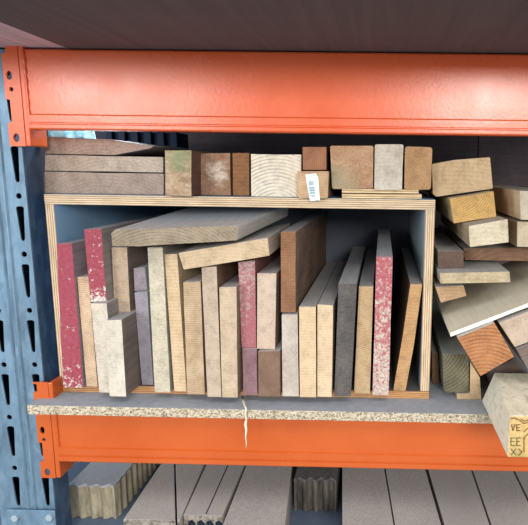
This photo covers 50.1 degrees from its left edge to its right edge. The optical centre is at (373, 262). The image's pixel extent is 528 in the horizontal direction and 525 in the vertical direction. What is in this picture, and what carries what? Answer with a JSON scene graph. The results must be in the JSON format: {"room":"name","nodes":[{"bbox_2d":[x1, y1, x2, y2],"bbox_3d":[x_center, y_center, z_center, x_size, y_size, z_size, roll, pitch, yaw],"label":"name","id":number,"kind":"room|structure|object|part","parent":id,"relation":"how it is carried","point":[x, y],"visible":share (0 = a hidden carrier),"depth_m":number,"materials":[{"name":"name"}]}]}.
{"room":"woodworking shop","nodes":[
{"label":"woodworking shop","id":0,"kind":"room"},
{"bbox_2d":[40,130,169,350],"bbox_3d":[-0.469,-0.142,2.007,7.000,2.600,0.050,1,10,1],"label":"wall","id":1,"kind":"structure","parent":0,"point":[98,134],"depth_m":1.95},
{"bbox_3d":[-0.055,1.840,-1.748,12.000,0.050,8.300,1,10,1],"label":"floor","id":2,"kind":"structure","parent":0,"visible":0},
{"bbox_2d":[0,49,71,524],"bbox_3d":[-0.565,0.515,0.925,0.095,1.662,0.052,1,10,1],"label":"upright","id":3,"kind":"object","parent":2,"relation":"on","point":[28,341],"visible":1,"depth_m":0.85,"materials":[{"name":"blue painted steel"}]},
{"bbox_3d":[-0.556,0.430,0.890,0.079,0.060,0.003,1,10,1],"label":"splice plate","id":4,"kind":"part","parent":3,"relation":"part of","materials":[{"name":"metal"}]},
{"bbox_2d":[0,361,341,524],"bbox_3d":[-0.025,0.409,1.461,2.078,0.020,1.095,1,10,1],"label":"shelf board","id":5,"kind":"object","parent":3,"relation":"attached to","point":[299,517],"visible":0.02,"depth_m":1.02,"materials":[{"name":"metal"}]},
{"bbox_2d":[69,462,158,518],"bbox_3d":[-0.509,0.419,1.094,0.084,0.068,0.210,1,10,1],"label":"block","id":6,"kind":"object","parent":5,"relation":"on","point":[101,489],"visible":0.62,"depth_m":1.00,"materials":[{"name":"beige wood"}]},
{"bbox_2d":[123,464,175,524],"bbox_3d":[-0.403,0.437,0.992,0.080,0.067,0.234,-3,10,-20],"label":"plank","id":7,"kind":"object","parent":5,"relation":"on","point":[156,504],"visible":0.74,"depth_m":0.94,"materials":[{"name":"grey wood"}]},
{"bbox_2d":[176,464,205,524],"bbox_3d":[-0.332,0.434,1.016,0.063,0.067,0.232,-3,10,-20],"label":"plank","id":8,"kind":"object","parent":5,"relation":"on","point":[188,476],"visible":0.54,"depth_m":1.00,"materials":[{"name":"grey wood"}]},
{"bbox_2d":[183,465,245,524],"bbox_3d":[-0.293,0.427,1.059,0.088,0.067,0.301,1,10,1],"label":"plank","id":9,"kind":"object","parent":5,"relation":"on","point":[211,500],"visible":0.55,"depth_m":0.96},
{"bbox_2d":[223,466,295,524],"bbox_3d":[-0.197,0.422,1.100,0.103,0.067,0.504,1,10,-1],"label":"plank","id":10,"kind":"object","parent":5,"relation":"on","point":[264,494],"visible":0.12,"depth_m":0.96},
{"bbox_2d":[294,467,340,512],"bbox_3d":[-0.108,0.429,1.069,0.080,0.068,0.103,1,10,1],"label":"block","id":11,"kind":"object","parent":5,"relation":"on","point":[316,489],"visible":0.66,"depth_m":1.03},
{"bbox_2d":[342,468,393,524],"bbox_3d":[-0.021,0.424,1.104,0.084,0.067,0.507,0,10,-3],"label":"plank","id":12,"kind":"object","parent":5,"relation":"on","point":[365,496],"visible":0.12,"depth_m":0.96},
{"bbox_2d":[384,469,440,524],"bbox_3d":[0.058,0.425,1.105,0.078,0.067,0.508,0,10,-4],"label":"plank","id":13,"kind":"object","parent":5,"relation":"on","point":[411,499],"visible":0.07,"depth_m":0.96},
{"bbox_2d":[425,469,488,524],"bbox_3d":[0.139,0.425,1.107,0.098,0.067,0.502,1,10,0],"label":"plank","id":14,"kind":"object","parent":5,"relation":"on","point":[457,500],"visible":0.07,"depth_m":0.97,"materials":[{"name":"grey wood"}]},
{"bbox_2d":[471,470,527,524],"bbox_3d":[0.230,0.426,1.109,0.078,0.067,0.502,1,10,-1],"label":"plank","id":15,"kind":"object","parent":5,"relation":"on","point":[504,502],"visible":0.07,"depth_m":0.97,"materials":[{"name":"grey wood"}]},
{"bbox_2d":[513,471,527,500],"bbox_3d":[0.312,0.427,1.110,0.080,0.067,0.502,1,10,-1],"label":"plank","id":16,"kind":"object","parent":5,"relation":"on","point":[522,477],"visible":0.02,"depth_m":1.02,"materials":[{"name":"grey wood"}]},
{"bbox_2d":[1,46,527,146],"bbox_3d":[-0.076,-0.235,0.785,0.892,0.146,0.042,1,10,1],"label":"beam","id":17,"kind":"structure","parent":3,"relation":"attached to","point":[433,94],"depth_m":0.77,"materials":[{"name":"orange metal"}]},
{"bbox_2d":[0,22,70,49],"bbox_3d":[-0.551,-0.358,1.035,0.248,0.018,1.050,1,10,1],"label":"shelf board","id":18,"kind":"object","parent":17,"relation":"on","point":[9,36],"visible":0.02,"depth_m":0.73,"materials":[{"name":"brown wood"}]},
{"bbox_2d":[0,0,527,54],"bbox_3d":[0.172,-0.345,1.024,1.196,0.018,1.050,1,10,1],"label":"shelf board","id":19,"kind":"object","parent":17,"relation":"on","point":[344,26],"visible":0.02,"depth_m":0.62,"materials":[{"name":"brown wood"}]},
{"bbox_2d":[32,376,527,477],"bbox_3d":[-0.083,0.268,0.870,0.892,0.160,0.042,1,10,1],"label":"beam","id":20,"kind":"structure","parent":3,"relation":"attached to","point":[70,439],"depth_m":0.86,"materials":[{"name":"orange metal"}]},
{"bbox_2d":[27,331,527,423],"bbox_3d":[0.060,0.157,1.260,1.151,0.014,0.900,1,10,1],"label":"shelf","id":21,"kind":"object","parent":20,"relation":"on","point":[441,406],"visible":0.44,"depth_m":0.83,"materials":[{"name":"grey wood"}]},
{"bbox_2d":[44,186,434,398],"bbox_3d":[-0.200,0.008,1.090,0.589,0.330,0.500,1,10,1],"label":"box","id":22,"kind":"object","parent":21,"relation":"on","point":[350,222],"depth_m":0.87,"materials":[{"name":"beige wood"}]},
{"bbox_2d":[57,238,87,387],"bbox_3d":[-0.467,0.051,1.036,0.031,0.229,0.400,1,10,1],"label":"board","id":23,"kind":"object","parent":22,"relation":"in","point":[71,255],"visible":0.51,"depth_m":0.84,"materials":[{"name":"paint"}]},
{"bbox_2d":[77,273,98,386],"bbox_3d":[-0.441,0.076,1.045,0.019,0.177,0.400,1,10,1],"label":"board","id":24,"kind":"object","parent":22,"relation":"in","point":[85,302],"visible":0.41,"depth_m":0.85,"materials":[{"name":"beige wood"}]},
{"bbox_2d":[45,171,164,194],"bbox_3d":[-0.417,-0.148,0.996,0.189,0.033,0.300,1,10,1],"label":"plank","id":25,"kind":"object","parent":22,"relation":"on","point":[89,182],"visible":0.65,"depth_m":0.85,"materials":[{"name":"brown wood"}]},
{"bbox_2d":[45,155,164,172],"bbox_3d":[-0.415,-0.178,0.993,0.186,0.024,0.300,1,10,1],"label":"plank","id":26,"kind":"object","parent":25,"relation":"on","point":[52,162],"visible":0.7,"depth_m":0.84,"materials":[{"name":"brown wood"}]},
{"bbox_2d":[45,137,205,156],"bbox_3d":[-0.420,-0.202,0.977,0.170,0.027,0.280,1,10,1],"label":"plank","id":27,"kind":"object","parent":26,"relation":"on","point":[55,145],"visible":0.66,"depth_m":0.84,"materials":[{"name":"brown wood"}]},
{"bbox_2d":[48,131,95,138],"bbox_3d":[-0.471,-0.203,0.854,0.084,0.019,0.021,1,10,1],"label":"plastic wrap","id":28,"kind":"object","parent":27,"relation":"on","point":[68,134],"visible":0.59,"depth_m":0.85,"materials":[{"name":"clear plastic"}]},
{"bbox_2d":[91,298,118,392],"bbox_3d":[-0.407,0.098,1.026,0.028,0.141,0.400,1,10,1],"label":"board","id":29,"kind":"object","parent":22,"relation":"in","point":[102,311],"visible":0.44,"depth_m":0.83,"materials":[{"name":"grey wood"}]},
{"bbox_2d":[84,212,171,301],"bbox_3d":[-0.416,-0.028,1.020,0.027,0.112,0.400,1,10,1],"label":"board","id":30,"kind":"object","parent":29,"relation":"on","point":[98,240],"visible":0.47,"depth_m":0.83,"materials":[{"name":"paint"}]},
{"bbox_3d":[-0.488,0.012,1.096,0.014,0.287,0.499,1,10,1],"label":"panel","id":31,"kind":"part","parent":22,"relation":"part of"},
{"bbox_2d":[106,309,141,396],"bbox_3d":[-0.384,0.119,0.965,0.026,0.120,0.300,1,10,1],"label":"board","id":32,"kind":"object","parent":22,"relation":"in","point":[123,356],"visible":0.44,"depth_m":0.82,"materials":[{"name":"grey wood"}]},
{"bbox_2d":[112,245,153,312],"bbox_3d":[-0.390,0.004,0.995,0.026,0.107,0.300,1,10,1],"label":"board","id":33,"kind":"object","parent":32,"relation":"on","point":[125,259],"visible":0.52,"depth_m":0.85,"materials":[{"name":"beige wood"}]},
{"bbox_2d":[135,289,153,384],"bbox_3d":[-0.358,0.087,1.057,0.021,0.153,0.400,1,10,1],"label":"board","id":34,"kind":"object","parent":22,"relation":"in","point":[142,298],"visible":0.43,"depth_m":0.86,"materials":[{"name":"purple wood"}]},
{"bbox_2d":[134,263,149,290],"bbox_3d":[-0.361,-0.007,1.050,0.020,0.038,0.400,1,10,1],"label":"board","id":35,"kind":"object","parent":34,"relation":"on","point":[141,273],"visible":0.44,"depth_m":0.85,"materials":[{"name":"purple wood"}]},
{"bbox_2d":[105,131,188,148],"bbox_3d":[-0.514,-0.237,1.244,0.164,0.122,0.065,1,10,1],"label":"crate","id":36,"kind":"object","parent":22,"relation":"on","point":[175,139],"visible":0.06,"depth_m":1.21,"materials":[{"name":"black plastic"}]},
{"bbox_2d":[148,243,192,391],"bbox_3d":[-0.322,0.056,1.023,0.024,0.226,0.400,1,10,1],"label":"board","id":37,"kind":"object","parent":22,"relation":"in","point":[161,340],"visible":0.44,"depth_m":0.83,"materials":[{"name":"beige wood"}]},
{"bbox_2d":[165,243,201,390],"bbox_3d":[-0.298,0.061,1.028,0.024,0.216,0.400,1,10,1],"label":"board","id":38,"kind":"object","parent":22,"relation":"in","point":[176,275],"visible":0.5,"depth_m":0.83,"materials":[{"name":"beige wood"}]},
{"bbox_2d":[165,150,211,195],"bbox_3d":[-0.283,-0.168,1.024,0.042,0.067,0.450,1,10,1],"label":"block","id":39,"kind":"object","parent":22,"relation":"on","point":[182,167],"visible":0.41,"depth_m":0.80,"materials":[{"name":"brown wood"}]},
{"bbox_2d":[183,272,206,393],"bbox_3d":[-0.268,0.082,1.021,0.028,0.177,0.400,1,10,1],"label":"board","id":40,"kind":"object","parent":22,"relation":"in","point":[192,287],"visible":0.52,"depth_m":0.82,"materials":[{"name":"beige wood"}]},
{"bbox_2d":[201,153,232,194],"bbox_3d":[-0.241,-0.174,1.065,0.048,0.065,0.450,1,10,1],"label":"block","id":41,"kind":"object","parent":22,"relation":"on","point":[216,168],"visible":0.46,"depth_m":0.84,"materials":[{"name":"brown wood"}]},
{"bbox_2d":[202,261,239,396],"bbox_3d":[-0.238,0.072,1.010,0.023,0.202,0.400,1,10,1],"label":"board","id":42,"kind":"object","parent":22,"relation":"in","point":[214,277],"visible":0.41,"depth_m":0.81,"materials":[{"name":"beige wood"}]},
{"bbox_2d":[179,223,289,268],"bbox_3d":[-0.213,-0.029,0.872,0.136,0.053,0.170,1,10,1],"label":"slab","id":43,"kind":"object","parent":42,"relation":"on","point":[262,242],"visible":0.77,"depth_m":0.79,"materials":[{"name":"beige wood"}]},
{"bbox_2d":[111,207,287,245],"bbox_3d":[-0.261,-0.063,0.869,0.220,0.051,0.195,1,10,1],"label":"wooden board","id":44,"kind":"object","parent":43,"relation":"on","point":[190,224],"visible":0.86,"depth_m":0.79,"materials":[{"name":"beige wood"}]},
{"bbox_2d":[219,274,242,397],"bbox_3d":[-0.212,0.087,1.012,0.027,0.172,0.400,1,10,1],"label":"board","id":45,"kind":"object","parent":22,"relation":"in","point":[229,292],"visible":0.48,"depth_m":0.82,"materials":[{"name":"beige wood"}]},
{"bbox_3d":[-0.198,-0.132,1.066,0.589,0.015,0.500,1,10,1],"label":"panel","id":46,"kind":"part","parent":22,"relation":"part of","materials":[{"name":"beige wood"}]},
{"bbox_2d":[232,153,252,195],"bbox_3d":[-0.201,-0.173,1.065,0.027,0.065,0.450,1,10,1],"label":"block","id":47,"kind":"object","parent":22,"relation":"on","point":[241,161],"visible":0.41,"depth_m":0.84,"materials":[{"name":"brown wood"}]},
{"bbox_3d":[-0.203,0.164,1.116,0.589,0.012,0.500,1,10,1],"label":"panel","id":48,"kind":"part","parent":22,"relation":"part of","materials":[{"name":"beige wood"}]},
{"bbox_2d":[242,347,259,394],"bbox_3d":[-0.186,0.134,1.031,0.023,0.074,0.400,1,10,1],"label":"board","id":49,"kind":"object","parent":22,"relation":"in","point":[250,355],"visible":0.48,"depth_m":0.83,"materials":[{"name":"wood"}]},
{"bbox_2d":[238,247,280,347],"bbox_3d":[-0.186,0.030,1.018,0.025,0.135,0.400,1,10,1],"label":"board","id":50,"kind":"object","parent":49,"relation":"on","point":[249,268],"visible":0.5,"depth_m":0.82,"materials":[{"name":"paint"}]},
{"bbox_2d":[258,339,282,396],"bbox_3d":[-0.155,0.136,1.026,0.034,0.073,0.400,1,10,1],"label":"board","id":51,"kind":"object","parent":22,"relation":"in","point":[269,360],"visible":0.43,"depth_m":0.83,"materials":[{"name":"brown wood"}]},
{"bbox_2d":[257,254,282,348],"bbox_3d":[-0.158,0.046,0.986,0.032,0.118,0.340,1,10,1],"label":"board","id":52,"kind":"object","parent":51,"relation":"on","point":[269,314],"visible":0.48,"depth_m":0.82,"materials":[{"name":"beige wood"}]},
{"bbox_2d":[251,154,329,196],"bbox_3d":[-0.143,-0.168,1.042,0.076,0.064,0.450,1,10,1],"label":"block","id":53,"kind":"object","parent":22,"relation":"on","point":[271,175],"visible":0.55,"depth_m":0.82,"materials":[{"name":"beige wood"}]},
{"bbox_2d":[282,308,299,395],"bbox_3d":[-0.123,0.108,1.022,0.025,0.129,0.400,1,10,1],"label":"board","id":54,"kind":"object","parent":22,"relation":"in","point":[290,354],"visible":0.44,"depth_m":0.83,"materials":[{"name":"beige wood"}]},
{"bbox_2d":[281,210,325,311],"bbox_3d":[-0.123,-0.021,1.025,0.024,0.122,0.440,1,10,1],"label":"board","id":55,"kind":"object","parent":54,"relation":"on","point":[303,243],"visible":0.99,"depth_m":0.87,"materials":[{"name":"brown wood"}]},
{"bbox_3d":[-0.197,-0.024,1.331,0.561,0.286,0.011,1,10,1],"label":"panel","id":56,"kind":"part","parent":22,"relation":"part of","materials":[{"name":"beige wood"}]},
{"bbox_2d":[299,262,337,396],"bbox_3d":[-0.096,0.102,1.019,0.025,0.142,0.400,1,10,1],"label":"board","id":57,"kind":"object","parent":22,"relation":"in","point":[308,307],"visible":0.63,"depth_m":0.83,"materials":[{"name":"beige wood"}]},
{"bbox_2d":[298,171,341,200],"bbox_3d":[-0.086,-0.145,0.999,0.046,0.044,0.401,1,10,1],"label":"block","id":58,"kind":"object","parent":22,"relation":"on","point":[314,185],"visible":0.81,"depth_m":0.80,"materials":[{"name":"brown wood"}]},
{"bbox_2d":[303,147,330,169],"bbox_3d":[-0.084,-0.187,1.004,0.035,0.034,0.400,1,10,1],"label":"block","id":59,"kind":"object","parent":58,"relation":"on","point":[314,158],"visible":0.71,"depth_m":0.81,"materials":[{"name":"brown wood"}]},
{"bbox_2d":[317,261,346,396],"bbox_3d":[-0.070,0.101,1.021,0.024,0.146,0.400,1,10,1],"label":"board","id":60,"kind":"object","parent":22,"relation":"in","point":[327,306],"visible":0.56,"depth_m":0.83,"materials":[{"name":"beige wood"}]},
{"bbox_2d":[334,246,364,396],"bbox_3d":[-0.040,0.085,1.021,0.033,0.178,0.400,1,10,1],"label":"board","id":61,"kind":"object","parent":22,"relation":"in","point":[348,285],"visible":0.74,"depth_m":0.83,"materials":[{"name":"grey wood"}]},
{"bbox_2d":[330,146,374,188],"bbox_3d":[-0.029,-0.178,1.030,0.064,0.064,0.450,1,10,1],"label":"block","id":62,"kind":"object","parent":22,"relation":"on","point":[352,167],"visible":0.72,"depth_m":0.81,"materials":[{"name":"brown wood"}]},
{"bbox_2d":[354,249,375,393],"bbox_3d":[-0.012,0.087,1.033,0.028,0.171,0.400,1,10,1],"label":"board","id":63,"kind":"object","parent":22,"relation":"in","point":[366,299],"visible":0.97,"depth_m":0.84,"materials":[{"name":"beige wood"}]},
{"bbox_3d":[0.013,-0.140,1.015,0.115,0.007,0.400,1,10,1],"label":"plywood strip","id":64,"kind":"part","parent":22,"relation":"part of","materials":[{"name":"beige wood"}]},
{"bbox_3d":[0.015,-0.133,1.016,0.120,0.008,0.400,1,10,1],"label":"plywood strip","id":65,"kind":"part","parent":22,"relation":"part of","materials":[{"name":"beige wood"}]},
{"bbox_2d":[372,229,392,394],"bbox_3d":[0.017,0.065,1.024,0.027,0.217,0.400,1,10,1],"label":"board","id":66,"kind":"object","parent":22,"relation":"in","point":[384,257],"visible":1,"depth_m":0.83,"materials":[{"name":"paint"}]},
{"bbox_2d":[374,144,403,189],"bbox_3d":[0.026,-0.178,1.028,0.042,0.067,0.450,1,10,1],"label":"block","id":67,"kind":"object","parent":22,"relation":"on","point":[388,157],"visible":1,"depth_m":0.81,"materials":[{"name":"grey wood"}]},
{"bbox_2d":[390,248,421,390],"bbox_3d":[0.055,0.085,1.046,0.042,0.173,0.400,1,10,1],"label":"board","id":68,"kind":"object","parent":22,"relation":"in","point":[406,300],"visible":0.97,"depth_m":0.87,"materials":[{"name":"brown wood"}]},
{"bbox_2d":[402,146,431,189],"bbox_3d":[0.069,-0.176,1.029,0.040,0.063,0.450,1,10,1],"label":"block","id":69,"kind":"object","parent":22,"relation":"on","point":[417,161],"visible":0.74,"depth_m":0.81,"materials":[{"name":"brown wood"}]},
{"bbox_3d":[0.087,0.021,1.088,0.014,0.287,0.499,1,10,1],"label":"panel","id":70,"kind":"part","parent":22,"relation":"part of","materials":[{"name":"beige wood"}]},
{"bbox_2d":[241,397,246,445],"bbox_3d":[-0.199,0.246,0.841,0.005,0.065,0.048,-2,10,-19],"label":"string","id":71,"kind":"object","parent":21,"relation":"hanging from","point":[243,399],"visible":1,"depth_m":0.82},
{"bbox_2d":[178,132,477,295],"bbox_3d":[-0.123,-0.139,1.429,0.770,0.506,0.020,1,10,1],"label":"wall","id":72,"kind":"structure","parent":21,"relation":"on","point":[444,148],"depth_m":1.39,"materials":[{"name":"black"}]},
{"bbox_2d":[430,333,438,383],"bbox_3d":[0.107,0.153,1.069,0.014,0.056,0.300,1,10,1],"label":"timber offcut","id":73,"kind":"object","parent":21,"relation":"on","point":[434,369],"visible":0.46,"depth_m":0.92,"materials":[{"name":"brown wood"}]},
{"bbox_2d":[431,296,468,392],"bbox_3d":[0.133,0.141,1.060,0.044,0.066,0.400,1,10,1],"label":"timber offcut","id":74,"kind":"object","parent":21,"relation":"on","point":[453,360],"visible":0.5,"depth_m":0.87,"materials":[{"name":"wood"}]},
{"bbox_2d":[455,358,480,398],"bbox_3d":[0.154,0.163,1.010,0.039,0.062,0.300,1,10,1],"label":"timber offcut","id":75,"kind":"object","parent":21,"relation":"on","point":[474,392],"visible":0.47,"depth_m":0.86,"materials":[{"name":"beige wood"}]},
{"bbox_2d":[456,321,513,375],"bbox_3d":[0.159,0.093,0.936,0.080,0.077,0.350,1,10,1],"label":"timber offcut","id":76,"kind":"object","parent":75,"relation":"on","point":[484,344],"visible":0.44,"depth_m":0.76,"materials":[{"name":"brown wood"}]},
{"bbox_2d":[433,261,527,335],"bbox_3d":[0.199,0.044,0.897,0.176,0.080,0.270,1,10,1],"label":"plywood sheet","id":77,"kind":"object","parent":76,"relation":"on","point":[483,303],"visible":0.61,"depth_m":0.85,"materials":[{"name":"beige wood"}]},
{"bbox_2d":[433,270,465,301],"bbox_3d":[0.119,0.027,0.953,0.047,0.027,0.250,1,10,1],"label":"timber offcut","id":78,"kind":"object","parent":77,"relation":"on","point":[448,291],"visible":0.46,"depth_m":0.83,"materials":[{"name":"brown wood"}]},
{"bbox_2d":[433,259,509,283],"bbox_3d":[0.151,-0.003,0.945,0.104,0.020,0.300,1,10,1],"label":"slab","id":79,"kind":"object","parent":77,"relation":"on","point":[474,271],"visible":0.42,"depth_m":0.80,"materials":[{"name":"beige wood"}]},
{"bbox_2d":[433,228,463,267],"bbox_3d":[0.120,-0.033,1.002,0.039,0.027,0.350,1,10,1],"label":"timber offcut","id":80,"kind":"object","parent":79,"relation":"on","point":[447,254],"visible":0.71,"depth_m":0.83,"materials":[{"name":"brown wood"}]},
{"bbox_2d":[438,224,527,260],"bbox_3d":[0.220,-0.048,1.053,0.151,0.024,0.400,1,10,1],"label":"timber offcut","id":81,"kind":"object","parent":79,"relation":"on","point":[507,251],"visible":0.44,"depth_m":0.86,"materials":[{"name":"brown wood"}]},
{"bbox_2d":[440,213,508,246],"bbox_3d":[0.166,-0.075,0.968,0.057,0.041,0.400,1,10,1],"label":"timber offcut","id":82,"kind":"object","parent":81,"relation":"on","point":[494,230],"visible":0.64,"depth_m":0.77,"materials":[{"name":"beige wood"}]},
{"bbox_2d":[429,190,495,222],"bbox_3d":[0.151,-0.115,1.008,0.070,0.048,0.400,1,10,1],"label":"timber offcut","id":83,"kind":"object","parent":82,"relation":"on","point":[474,205],"visible":0.67,"depth_m":0.81,"materials":[{"name":"yellow wood"}]},
{"bbox_2d":[424,157,492,196],"bbox_3d":[0.138,-0.163,1.027,0.094,0.060,0.400,1,10,1],"label":"timber offcut","id":84,"kind":"object","parent":83,"relation":"on","point":[451,177],"visible":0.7,"depth_m":0.83,"materials":[{"name":"beige wood"}]},
{"bbox_2d":[496,211,527,246],"bbox_3d":[0.246,-0.074,0.998,0.067,0.038,0.400,1,10,1],"label":"timber offcut","id":85,"kind":"object","parent":81,"relation":"on","point":[517,228],"visible":0.26,"depth_m":0.80,"materials":[{"name":"beige wood"}]},
{"bbox_2d":[486,184,527,219],"bbox_3d":[0.243,-0.116,0.991,0.062,0.042,0.420,1,10,1],"label":"timber offcut","id":86,"kind":"object","parent":85,"relation":"on","point":[512,201],"visible":0.61,"depth_m":0.84,"materials":[{"name":"beige wood"}]},
{"bbox_2d":[477,136,527,264],"bbox_3d":[0.467,-0.129,1.421,0.404,0.506,0.020,1,10,1],"label":"board","id":87,"kind":"object","parent":21,"relation":"on","point":[508,155],"visible":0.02,"depth_m":1.39,"materials":[{"name":"black wood"}]},
{"bbox_2d":[482,373,527,456],"bbox_3d":[0.214,0.205,0.769,0.090,0.057,0.172,1,10,1],"label":"stamped timber","id":88,"kind":"object","parent":21,"relation":"on","point":[505,400],"visible":1,"depth_m":0.73,"materials":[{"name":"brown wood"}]},
{"bbox_2d":[485,343,527,383],"bbox_3d":[0.223,0.164,1.023,0.071,0.054,0.250,1,10,1],"label":"timber offcut","id":89,"kind":"object","parent":21,"relation":"on","point":[513,365],"visible":0.2,"depth_m":0.90,"materials":[{"name":"wood"}]},
{"bbox_2d":[493,320,527,369],"bbox_3d":[0.255,0.097,0.917,0.104,0.067,0.300,1,10,1],"label":"timber offcut","id":90,"kind":"object","parent":89,"relation":"on","point":[521,351],"visible":0.19,"depth_m":0.77,"materials":[{"name":"brown wood"}]},
{"bbox_2d":[495,307,527,346],"bbox_3d":[0.230,0.060,0.909,0.104,0.070,0.300,1,10,1],"label":"timber offcut","id":91,"kind":"object","parent":90,"relation":"on","point":[514,325],"visible":0.22,"depth_m":0.76,"materials":[{"name":"beige wood"}]},
{"bbox_3d":[-0.067,0.277,0.862,0.862,0.089,0.024,1,10,1],"label":"beam rail","id":92,"kind":"part","parent":20,"relation":"part of","materials":[{"name":"orange metal"}]}
]}

